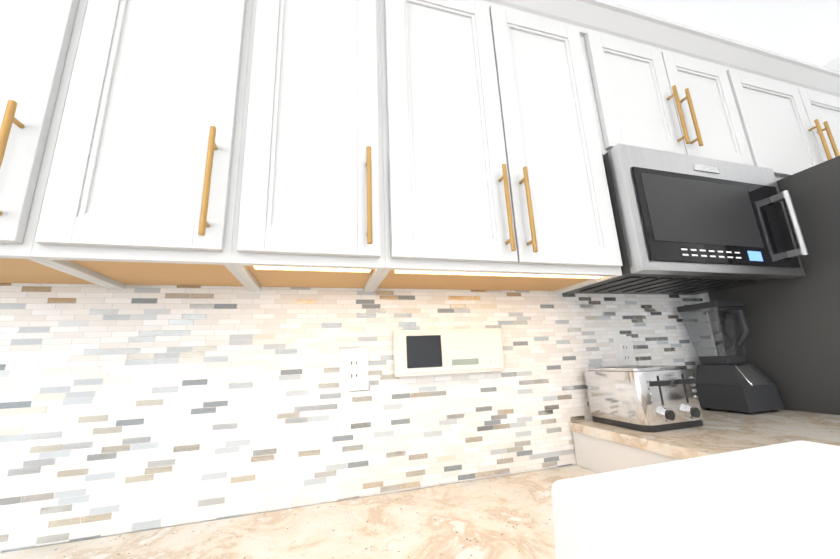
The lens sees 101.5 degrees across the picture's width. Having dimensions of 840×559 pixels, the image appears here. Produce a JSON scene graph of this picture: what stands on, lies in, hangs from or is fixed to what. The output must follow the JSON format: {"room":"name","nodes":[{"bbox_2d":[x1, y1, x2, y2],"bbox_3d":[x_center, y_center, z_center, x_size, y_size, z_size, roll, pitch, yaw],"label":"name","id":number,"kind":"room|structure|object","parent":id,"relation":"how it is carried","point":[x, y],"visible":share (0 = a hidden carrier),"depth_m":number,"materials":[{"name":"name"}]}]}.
{"room":"kitchen","nodes":[
{"label":"kitchen","id":0,"kind":"room"},
{"bbox_2d":[0,0,839,552],"bbox_3d":[1.720,-0.553,-0.829,9.660,2.870,6.340,1,-14,-16],"label":"wall","id":1,"kind":"structure","parent":0,"point":[806,30],"depth_m":1.74,"materials":[{"name":"white paint"}]},
{"bbox_2d":[0,0,147,287],"bbox_3d":[-0.982,-0.502,0.903,0.434,0.967,0.341,1,-14,-16],"label":"upper cabinet","id":2,"kind":"object","parent":1,"relation":"attached to","point":[55,55],"depth_m":0.75,"materials":[{"name":"white paint"}]},
{"bbox_2d":[72,0,283,290],"bbox_3d":[-0.671,-0.495,0.992,0.506,0.967,0.341,1,-14,-16],"label":"upper cabinet","id":3,"kind":"object","parent":1,"relation":"attached to","point":[182,174],"depth_m":0.82,"materials":[{"name":"white paint"}]},
{"bbox_2d":[268,0,419,291],"bbox_3d":[-0.325,-0.487,1.092,0.506,0.967,0.341,1,-14,-16],"label":"upper cabinet","id":4,"kind":"object","parent":1,"relation":"attached to","point":[365,145],"depth_m":0.93,"materials":[{"name":"white paint"}]},
{"bbox_2d":[0,283,716,551],"bbox_3d":[0.084,0.345,1.195,2.640,0.654,0.008,1,-14,-16],"label":"tile backsplash","id":5,"kind":"structure","parent":1,"relation":"attached to","point":[130,408],"depth_m":1.03,"materials":[{"name":"tile"}]},
{"bbox_2d":[339,348,368,391],"bbox_3d":[-0.213,0.290,1.111,0.092,0.132,0.009,1,-14,-16],"label":"outlet","id":6,"kind":"object","parent":5,"relation":"attached to","point":[353,369],"visible":1,"depth_m":1.11,"materials":[{"name":"white plastic"}]},
{"bbox_2d":[393,328,504,376],"bbox_3d":[0.106,0.250,1.196,0.400,0.150,0.044,1,-14,-16],"label":"intercom","id":7,"kind":"object","parent":5,"relation":"attached to","point":[433,352],"visible":1,"depth_m":1.17,"materials":[{"name":"white plastic"}]},
{"bbox_2d":[613,336,635,365],"bbox_3d":[0.849,0.302,1.421,0.092,0.132,0.009,1,-14,-16],"label":"outlet","id":8,"kind":"object","parent":5,"relation":"attached to","point":[624,350],"visible":0.92,"depth_m":1.42,"materials":[{"name":"white plastic"}]},
{"bbox_2d":[396,0,622,293],"bbox_3d":[0.182,-0.475,1.239,0.842,0.967,0.341,1,-14,-16],"label":"upper cabinet","id":9,"kind":"object","parent":1,"relation":"attached to","point":[512,141],"depth_m":1.09,"materials":[{"name":"white paint"}]},
{"bbox_2d":[588,20,775,177],"bbox_3d":[0.980,-0.661,1.520,0.838,0.547,0.341,1,-14,-16],"label":"upper cabinet","id":10,"kind":"object","parent":1,"relation":"attached to","point":[657,94],"depth_m":1.37,"materials":[{"name":"white paint"}]},
{"bbox_2d":[564,143,808,294],"bbox_3d":[0.984,-0.193,1.347,0.757,0.434,0.448,1,-14,-16],"label":"microwave","id":11,"kind":"object","parent":10,"relation":"attached to","point":[685,224],"visible":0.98,"depth_m":1.17,"materials":[{"name":"grey metal"}]},
{"bbox_2d":[740,60,839,180],"bbox_3d":[1.753,-0.643,1.743,1.044,0.547,0.341,1,-14,-16],"label":"upper cabinet","id":12,"kind":"object","parent":1,"relation":"attached to","point":[800,119],"depth_m":1.57,"materials":[{"name":"white paint"}]},
{"bbox_3d":[1.784,0.872,-1.165,9.660,0.060,6.340,1,-14,-16],"label":"floor","id":13,"kind":"structure","parent":0,"visible":0},
{"bbox_2d":[570,428,695,472],"bbox_3d":[1.062,0.930,1.003,0.821,0.884,0.611,1,-14,-16],"label":"base cabinet","id":14,"kind":"object","parent":13,"relation":"on","point":[601,454],"depth_m":1.10,"materials":[{"name":"white paint"}]},
{"bbox_2d":[0,465,599,558],"bbox_3d":[-0.163,0.600,0.709,1.708,0.040,0.640,1,-14,-16],"label":"countertop","id":15,"kind":"structure","parent":14,"relation":"on","point":[510,516],"depth_m":0.83,"materials":[{"name":"beige stone"}]},
{"bbox_2d":[569,408,839,456],"bbox_3d":[1.044,0.481,1.094,0.834,0.031,0.640,1,-14,-16],"label":"countertop","id":16,"kind":"structure","parent":14,"relation":"on","point":[722,431],"depth_m":1.03,"materials":[{"name":"beige stone"}]},
{"bbox_2d":[584,365,703,431],"bbox_3d":[0.783,0.406,1.212,0.255,0.190,0.282,1,-14,-16],"label":"toaster","id":17,"kind":"object","parent":16,"relation":"on","point":[651,398],"visible":1,"depth_m":1.11,"materials":[{"name":"grey metal"}]},
{"bbox_2d":[677,301,784,413],"bbox_3d":[1.257,0.309,1.409,0.190,0.428,0.200,1,-14,-16],"label":"blender","id":18,"kind":"object","parent":16,"relation":"on","point":[730,382],"visible":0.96,"depth_m":1.37,"materials":[{"name":"grey plastic"}]},
{"bbox_2d":[551,440,839,558],"bbox_3d":[0.382,0.813,0.629,0.520,1.000,0.579,1,-14,-16],"label":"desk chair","id":19,"kind":"object","parent":13,"relation":"on","point":[779,501],"visible":1,"depth_m":0.46,"materials":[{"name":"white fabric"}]},
{"bbox_2d":[708,156,839,414],"bbox_3d":[1.906,0.475,1.281,0.910,1.822,0.728,1,-14,-16],"label":"refrigerator","id":20,"kind":"object","parent":13,"relation":"on","point":[792,346],"visible":0.46,"depth_m":1.28,"materials":[{"name":"grey metal"}]}
]}

